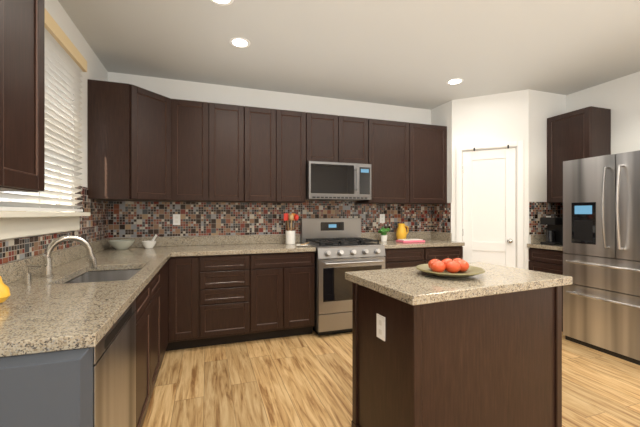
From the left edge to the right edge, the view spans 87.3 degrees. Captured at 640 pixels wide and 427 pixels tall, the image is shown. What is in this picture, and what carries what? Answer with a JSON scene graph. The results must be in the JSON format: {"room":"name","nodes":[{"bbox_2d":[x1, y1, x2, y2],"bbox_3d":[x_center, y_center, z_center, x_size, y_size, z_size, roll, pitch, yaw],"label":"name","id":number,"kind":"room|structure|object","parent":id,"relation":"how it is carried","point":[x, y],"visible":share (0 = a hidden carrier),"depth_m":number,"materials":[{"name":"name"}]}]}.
{"room":"kitchen","nodes":[
{"label":"kitchen","id":0,"kind":"room"},
{"bbox_2d":[0,0,107,264],"bbox_3d":[-1.199,-0.085,0.353,0.160,2.680,6.636,0,0,-19],"label":"wall","id":1,"kind":"structure","parent":0,"point":[96,70],"depth_m":2.69,"materials":[{"name":"white paint"}]},
{"bbox_2d":[0,0,44,191],"bbox_3d":[-1.145,-0.602,0.962,0.328,1.035,0.695,0,0,-19],"label":"upper cabinet","id":2,"kind":"object","parent":1,"relation":"attached to","point":[22,95],"visible":1,"depth_m":1.20,"materials":[{"name":"brown wood"}]},
{"bbox_2d":[0,9,86,211],"bbox_3d":[-1.593,-0.582,1.911,0.081,1.136,1.300,0,0,-19],"label":"window blinds","id":3,"kind":"object","parent":1,"relation":"attached to","point":[65,63],"visible":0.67,"depth_m":2.15,"materials":[{"name":"beige plastic"}]},
{"bbox_2d":[0,211,89,239],"bbox_3d":[-1.676,0.057,1.899,0.245,0.136,1.430,0,0,-19],"label":"window sill","id":4,"kind":"structure","parent":1,"relation":"attached to","point":[15,224],"depth_m":1.88,"materials":[{"name":"white wood"}]},
{"bbox_2d":[42,162,58,211],"bbox_3d":[-1.728,-0.542,1.865,0.045,1.057,1.192,0,0,-19],"label":"window","id":5,"kind":"structure","parent":1,"relation":"in","point":[51,195],"depth_m":2.38,"materials":[{"name":"white"}]},
{"bbox_2d":[0,239,107,285],"bbox_3d":[-1.687,0.295,2.087,0.020,0.100,2.714,0,0,-19],"label":"backsplash","id":6,"kind":"structure","parent":1,"relation":"attached to","point":[12,272],"depth_m":1.95,"materials":[{"name":"beige stone"}]},
{"bbox_2d":[0,186,111,263],"bbox_3d":[-1.692,0.014,2.078,0.007,0.458,2.700,0,0,-19],"label":"tile backsplash","id":7,"kind":"structure","parent":1,"relation":"attached to","point":[100,211],"depth_m":2.59,"materials":[{"name":"tile"}]},
{"bbox_2d":[108,72,430,237],"bbox_3d":[0.309,-0.085,4.280,5.210,2.680,0.160,0,0,-19],"label":"wall","id":8,"kind":"structure","parent":0,"point":[196,91],"depth_m":3.90,"materials":[{"name":"white paint"}]},
{"bbox_2d":[88,79,179,201],"bbox_3d":[-1.716,-0.622,3.186,0.668,0.996,0.612,0,0,-19],"label":"upper cabinet","id":9,"kind":"object","parent":8,"relation":"attached to","point":[146,145],"depth_m":2.90,"materials":[{"name":"brown wood"}]},
{"bbox_2d":[180,100,215,201],"bbox_3d":[-1.324,-0.622,3.450,0.454,0.996,0.363,0,0,-19],"label":"upper cabinet","id":10,"kind":"object","parent":8,"relation":"attached to","point":[197,118],"depth_m":3.34,"materials":[{"name":"brown wood"}]},
{"bbox_2d":[216,103,251,202],"bbox_3d":[-1.003,-0.622,3.577,0.467,0.996,0.328,0,0,-19],"label":"upper cabinet","id":11,"kind":"object","parent":8,"relation":"attached to","point":[233,122],"depth_m":3.45,"materials":[{"name":"brown wood"}]},
{"bbox_2d":[252,107,283,202],"bbox_3d":[-0.680,-0.622,3.686,0.452,0.996,0.328,0,0,-19],"label":"upper cabinet","id":12,"kind":"object","parent":8,"relation":"attached to","point":[267,123],"depth_m":3.56,"materials":[{"name":"brown wood"}]},
{"bbox_2d":[108,231,431,246],"bbox_3d":[-0.291,0.295,3.979,3.836,0.100,0.020,0,0,-19],"label":"backsplash","id":13,"kind":"structure","parent":8,"relation":"attached to","point":[181,241],"depth_m":3.72,"materials":[{"name":"beige stone"}]},
{"bbox_2d":[112,200,431,237],"bbox_3d":[-0.303,0.014,3.984,3.859,0.458,0.007,0,0,-19],"label":"tile backsplash","id":14,"kind":"structure","parent":8,"relation":"attached to","point":[119,219],"depth_m":3.79,"materials":[{"name":"tile"}]},
{"bbox_2d":[173,214,179,224],"bbox_3d":[-1.523,0.065,3.565,0.072,0.116,0.008,0,0,-19],"label":"electrical outlet","id":15,"kind":"object","parent":14,"relation":"attached to","point":[176,219],"visible":1,"depth_m":3.56,"materials":[{"name":"white plastic"}]},
{"bbox_2d":[380,214,384,222],"bbox_3d":[0.808,0.065,4.351,0.072,0.116,0.008,0,0,-19],"label":"electrical outlet","id":16,"kind":"object","parent":14,"relation":"attached to","point":[382,218],"visible":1,"depth_m":4.35,"materials":[{"name":"white plastic"}]},
{"bbox_2d":[284,110,311,202],"bbox_3d":[-0.361,-0.622,3.793,0.452,0.996,0.328,0,0,-19],"label":"upper cabinet","id":17,"kind":"object","parent":8,"relation":"attached to","point":[297,125],"depth_m":3.67,"materials":[{"name":"brown wood"}]},
{"bbox_2d":[312,113,343,162],"bbox_3d":[0.005,-0.845,3.917,0.437,0.550,0.328,0,0,-19],"label":"upper cabinet","id":18,"kind":"object","parent":8,"relation":"attached to","point":[327,130],"depth_m":3.78,"materials":[{"name":"brown wood"}]},
{"bbox_2d":[306,161,370,200],"bbox_3d":[0.179,-0.363,3.904,0.750,0.407,0.465,0,0,-19],"label":"microwave","id":19,"kind":"object","parent":18,"relation":"attached to","point":[333,181],"visible":1,"depth_m":3.73,"materials":[{"name":"silver metal"}]},
{"bbox_2d":[344,116,371,166],"bbox_3d":[0.309,-0.845,4.020,0.437,0.550,0.328,0,0,-19],"label":"upper cabinet","id":20,"kind":"object","parent":8,"relation":"attached to","point":[357,131],"depth_m":3.90,"materials":[{"name":"brown wood"}]},
{"bbox_2d":[357,119,415,203],"bbox_3d":[0.781,-0.622,4.179,0.676,0.996,0.328,0,0,-19],"label":"upper cabinet","id":21,"kind":"object","parent":8,"relation":"attached to","point":[393,169],"depth_m":4.05,"materials":[{"name":"brown wood"}]},
{"bbox_2d":[408,123,446,203],"bbox_3d":[1.284,-0.622,4.348,0.616,0.996,0.328,0,0,-19],"label":"upper cabinet","id":22,"kind":"object","parent":8,"relation":"attached to","point":[431,140],"depth_m":4.23,"materials":[{"name":"brown wood"}]},
{"bbox_2d":[58,0,639,109],"bbox_3d":[1.295,-1.455,1.110,5.450,0.060,6.876,0,0,-19],"label":"ceiling","id":23,"kind":"structure","parent":0,"point":[414,53],"depth_m":2.83,"materials":[{"name":"white paint"}]},
{"bbox_2d":[210,0,233,5],"bbox_3d":[-0.653,-1.422,2.207,0.170,0.005,0.170,0,0,-19],"label":"recessed light","id":24,"kind":"object","parent":23,"relation":"in","point":[223,2],"visible":1,"depth_m":2.26,"materials":[{"name":"white"}]},
{"bbox_2d":[229,37,249,47],"bbox_3d":[-0.666,-1.422,2.793,0.170,0.005,0.170,0,0,-19],"label":"recessed light","id":25,"kind":"object","parent":23,"relation":"in","point":[239,42],"visible":1,"depth_m":2.78,"materials":[{"name":"white"}]},
{"bbox_2d":[447,78,462,84],"bbox_3d":[1.453,-1.422,3.614,0.170,0.005,0.170,0,0,-19],"label":"recessed light","id":26,"kind":"object","parent":23,"relation":"in","point":[454,81],"visible":1,"depth_m":3.61,"materials":[{"name":"white"}]},
{"bbox_2d":[142,330,639,426],"bbox_3d":[1.295,1.285,1.110,5.450,0.060,6.876,0,0,-19],"label":"floor","id":27,"kind":"structure","parent":0,"point":[305,380],"depth_m":2.43,"materials":[{"name":"brown wood"}]},
{"bbox_2d":[0,295,159,426],"bbox_3d":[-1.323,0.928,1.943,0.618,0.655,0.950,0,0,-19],"label":"base cabinet","id":28,"kind":"object","parent":27,"relation":"on","point":[56,390],"depth_m":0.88,"materials":[{"name":"brown wood"}]},
{"bbox_2d":[0,279,147,358],"bbox_3d":[-1.083,0.365,1.264,0.638,0.039,0.850,0,0,-19],"label":"countertop","id":29,"kind":"structure","parent":28,"relation":"on","point":[36,318],"depth_m":1.15,"materials":[{"name":"beige stone"}]},
{"bbox_2d":[0,276,10,302],"bbox_3d":[-1.241,0.289,1.283,0.085,0.110,0.084,0,0,-19],"label":"gourd","id":30,"kind":"object","parent":29,"relation":"on","point":[5,294],"visible":1,"depth_m":1.28,"materials":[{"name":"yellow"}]},
{"bbox_2d":[24,235,96,283],"bbox_3d":[-1.398,0.233,1.828,0.237,0.221,0.347,0,0,-19],"label":"faucet","id":31,"kind":"object","parent":29,"relation":"on","point":[47,269],"visible":1,"depth_m":1.84,"materials":[{"name":"silver metal"}]},
{"bbox_2d":[63,269,140,283],"bbox_3d":[-1.267,0.485,1.984,0.379,0.195,0.654,0,0,-19],"label":"sink","id":32,"kind":"object","parent":29,"relation":"in","point":[102,276],"visible":0.02,"depth_m":2.25,"materials":[{"name":"silver metal"}]},
{"bbox_2d":[52,255,175,367],"bbox_3d":[-1.522,0.820,2.626,0.678,0.870,0.601,0,0,-19],"label":"base cabinet","id":33,"kind":"object","parent":27,"relation":"on","point":[161,280],"depth_m":2.74,"materials":[{"name":"brown wood"}]},
{"bbox_2d":[53,247,171,274],"bbox_3d":[-1.624,0.365,2.868,0.638,0.039,1.274,0,0,-19],"label":"countertop","id":34,"kind":"structure","parent":33,"relation":"on","point":[132,258],"depth_m":2.47,"materials":[{"name":"beige stone"}]},
{"bbox_2d":[108,240,134,249],"bbox_3d":[-1.903,0.301,3.221,0.224,0.085,0.224,0,0,-19],"label":"bowl","id":35,"kind":"object","parent":34,"relation":"on","point":[121,244],"visible":1,"depth_m":3.16,"materials":[{"name":"grey ceramic"}]},
{"bbox_2d":[142,234,157,247],"bbox_3d":[-1.691,0.276,3.334,0.146,0.137,0.132,0,0,-19],"label":"mortar","id":36,"kind":"object","parent":34,"relation":"on","point":[150,244],"visible":1,"depth_m":3.29,"materials":[{"name":"white ceramic"}]},
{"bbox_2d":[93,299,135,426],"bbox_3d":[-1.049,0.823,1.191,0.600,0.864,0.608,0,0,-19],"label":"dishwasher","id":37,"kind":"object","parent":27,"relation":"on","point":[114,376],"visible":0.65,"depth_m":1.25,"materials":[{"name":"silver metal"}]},
{"bbox_2d":[176,255,199,349],"bbox_3d":[-1.334,0.820,3.312,0.277,0.870,0.618,0,0,-19],"label":"base cabinet","id":38,"kind":"object","parent":27,"relation":"on","point":[186,292],"depth_m":3.04,"materials":[{"name":"brown wood"}]},
{"bbox_2d":[200,255,259,346],"bbox_3d":[-0.987,0.820,3.429,0.584,0.870,0.618,0,0,-19],"label":"base cabinet","id":39,"kind":"object","parent":27,"relation":"on","point":[229,284],"depth_m":3.16,"materials":[{"name":"brown wood"}]},
{"bbox_2d":[172,243,315,258],"bbox_3d":[-0.783,0.365,3.487,1.353,0.039,0.638,0,0,-19],"label":"countertop","id":40,"kind":"structure","parent":39,"relation":"on","point":[213,248],"depth_m":3.31,"materials":[{"name":"beige stone"}]},
{"bbox_2d":[284,213,298,243],"bbox_3d":[-0.322,0.172,3.788,0.168,0.345,0.126,0,0,-19],"label":"utensil crock","id":41,"kind":"object","parent":40,"relation":"on","point":[290,236],"visible":1,"depth_m":3.76,"materials":[{"name":"white ceramic"}]},
{"bbox_2d":[260,251,314,339],"bbox_3d":[-0.457,0.820,3.608,0.659,0.870,0.618,0,0,-19],"label":"base cabinet","id":42,"kind":"object","parent":27,"relation":"on","point":[287,281],"depth_m":3.34,"materials":[{"name":"brown wood"}]},
{"bbox_2d":[300,218,385,335],"bbox_3d":[0.245,0.658,3.768,0.760,1.195,0.745,0,0,-19],"label":"range","id":43,"kind":"object","parent":27,"relation":"on","point":[341,245],"visible":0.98,"depth_m":3.46,"materials":[{"name":"silver metal"}]},
{"bbox_2d":[384,247,431,268],"bbox_3d":[0.875,0.820,4.057,0.606,0.870,0.618,0,0,-19],"label":"base cabinet","id":44,"kind":"object","parent":27,"relation":"on","point":[396,257],"depth_m":3.77,"materials":[{"name":"brown wood"}]},
{"bbox_2d":[363,239,463,250],"bbox_3d":[1.108,0.365,4.125,1.091,0.039,0.638,0,0,-19],"label":"countertop","id":45,"kind":"structure","parent":44,"relation":"on","point":[390,242],"depth_m":3.92,"materials":[{"name":"beige stone"}]},
{"bbox_2d":[378,227,389,240],"bbox_3d":[0.790,0.258,4.162,0.132,0.171,0.137,0,0,-19],"label":"plant pot","id":46,"kind":"object","parent":45,"relation":"on","point":[383,231],"visible":1,"depth_m":4.14,"materials":[{"name":"white ceramic"}]},
{"bbox_2d":[396,223,408,239],"bbox_3d":[1.059,0.236,4.294,0.176,0.215,0.136,0,0,-19],"label":"pitcher","id":47,"kind":"object","parent":45,"relation":"on","point":[401,233],"visible":0.85,"depth_m":4.24,"materials":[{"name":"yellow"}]},
{"bbox_2d":[396,239,424,242],"bbox_3d":[1.090,0.327,4.046,0.300,0.034,0.170,0,0,-19],"label":"tray","id":48,"kind":"object","parent":45,"relation":"on","point":[409,240],"visible":1,"depth_m":4.00,"materials":[{"name":"pink"}]},
{"bbox_2d":[432,247,462,260],"bbox_3d":[1.334,0.820,4.212,0.608,0.870,0.618,0,0,-19],"label":"base cabinet","id":49,"kind":"object","parent":27,"relation":"on","point":[441,253],"depth_m":3.95,"materials":[{"name":"brown wood"}]},
{"bbox_2d":[345,262,571,426],"bbox_3d":[0.737,0.794,1.840,1.040,0.922,0.600,0,0,-23],"label":"kitchen island","id":50,"kind":"object","parent":27,"relation":"on","point":[482,350],"visible":0.85,"depth_m":1.61,"materials":[{"name":"brown wood"}]},
{"bbox_2d":[377,313,384,340],"bbox_3d":[0.298,0.558,1.647,0.008,0.115,0.070,0,0,-23],"label":"outlet","id":51,"kind":"object","parent":50,"relation":"attached to","point":[381,327],"visible":1,"depth_m":1.64,"materials":[{"name":"white plastic"}]},
{"bbox_2d":[416,256,484,276],"bbox_3d":[0.702,0.286,1.820,0.350,0.091,0.350,0,0,-19],"label":"fruit bowl","id":52,"kind":"object","parent":50,"relation":"on","point":[455,267],"visible":1,"depth_m":1.78,"materials":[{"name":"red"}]},
{"bbox_2d":[527,234,562,331],"bbox_3d":[2.743,0.750,3.711,0.638,1.010,0.479,0,0,-19],"label":"base cabinet","id":53,"kind":"object","parent":27,"relation":"on","point":[545,258],"visible":0.25,"depth_m":3.65,"materials":[{"name":"brown wood"}]},
{"bbox_2d":[540,217,562,244],"bbox_3d":[2.600,0.194,3.732,0.200,0.300,0.170,0,0,-19],"label":"coffee maker","id":54,"kind":"object","parent":53,"relation":"on","point":[554,233],"visible":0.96,"depth_m":3.68,"materials":[{"name":"black plastic"}]},
{"bbox_2d":[563,150,639,364],"bbox_3d":[2.872,0.368,3.022,0.798,1.775,0.910,0,0,-19],"label":"refrigerator","id":55,"kind":"object","parent":27,"relation":"on","point":[601,247],"visible":0.98,"depth_m":3.00,"materials":[{"name":"silver metal"}]},
{"bbox_2d":[431,100,451,240],"bbox_3d":[1.638,-0.085,4.424,0.100,2.680,0.413,0,0,-19],"label":"wall","id":56,"kind":"structure","parent":0,"point":[441,115],"depth_m":4.27,"materials":[{"name":"white paint"}]},
{"bbox_2d":[432,232,450,238],"bbox_3d":[1.582,0.295,4.396,0.020,0.100,0.388,0,0,-19],"label":"backsplash","id":57,"kind":"structure","parent":56,"relation":"attached to","point":[435,235],"depth_m":4.37,"materials":[{"name":"beige stone"}]},
{"bbox_2d":[432,203,451,232],"bbox_3d":[1.587,0.014,4.399,0.010,0.458,0.399,0,0,-19],"label":"tile backsplash","id":58,"kind":"structure","parent":56,"relation":"attached to","point":[441,213],"depth_m":4.37,"materials":[{"name":"tile"}]},
{"bbox_2d":[452,89,528,269],"bbox_3d":[2.047,-0.085,4.075,0.820,2.680,0.100,0,0,26],"label":"wall","id":59,"kind":"structure","parent":0,"point":[499,117],"depth_m":4.00,"materials":[{"name":"white paint"}]},
{"bbox_2d":[456,140,522,268],"bbox_3d":[2.032,0.206,4.044,0.718,2.099,0.163,0,0,26],"label":"pantry door","id":60,"kind":"structure","parent":59,"relation":"in","point":[489,203],"depth_m":4.04,"materials":[{"name":"white wood"}]},
{"bbox_2d":[529,89,565,260],"bbox_3d":[2.664,-0.085,3.992,0.608,2.680,0.100,0,0,-19],"label":"wall","id":61,"kind":"structure","parent":0,"point":[543,106],"depth_m":3.90,"materials":[{"name":"white paint"}]},
{"bbox_2d":[529,202,562,234],"bbox_3d":[2.687,0.054,3.943,0.599,0.378,0.007,0,0,-19],"label":"tile backsplash","id":62,"kind":"structure","parent":61,"relation":"attached to","point":[537,210],"depth_m":3.90,"materials":[{"name":"tile"}]},
{"bbox_2d":[566,71,639,153],"bbox_3d":[3.763,-0.085,1.943,0.160,2.680,6.476,0,0,-19],"label":"wall","id":63,"kind":"structure","parent":0,"point":[619,98],"depth_m":3.52,"materials":[{"name":"white paint"}]},
{"bbox_2d":[547,106,610,202],"bbox_3d":[2.888,-0.622,3.766,0.328,0.995,0.469,0,0,-19],"label":"upper cabinet","id":64,"kind":"object","parent":63,"relation":"attached to","point":[582,133],"visible":0.71,"depth_m":3.66,"materials":[{"name":"brown wood"}]},
{"label":"outside","id":65,"kind":"structure","parent":0,"visible":0},
{"bbox_2d":[0,192,25,211],"bbox_3d":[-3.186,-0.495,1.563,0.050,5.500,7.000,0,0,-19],"label":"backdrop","id":66,"kind":"structure","parent":65,"point":[11,200],"depth_m":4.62,"materials":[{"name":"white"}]}
]}

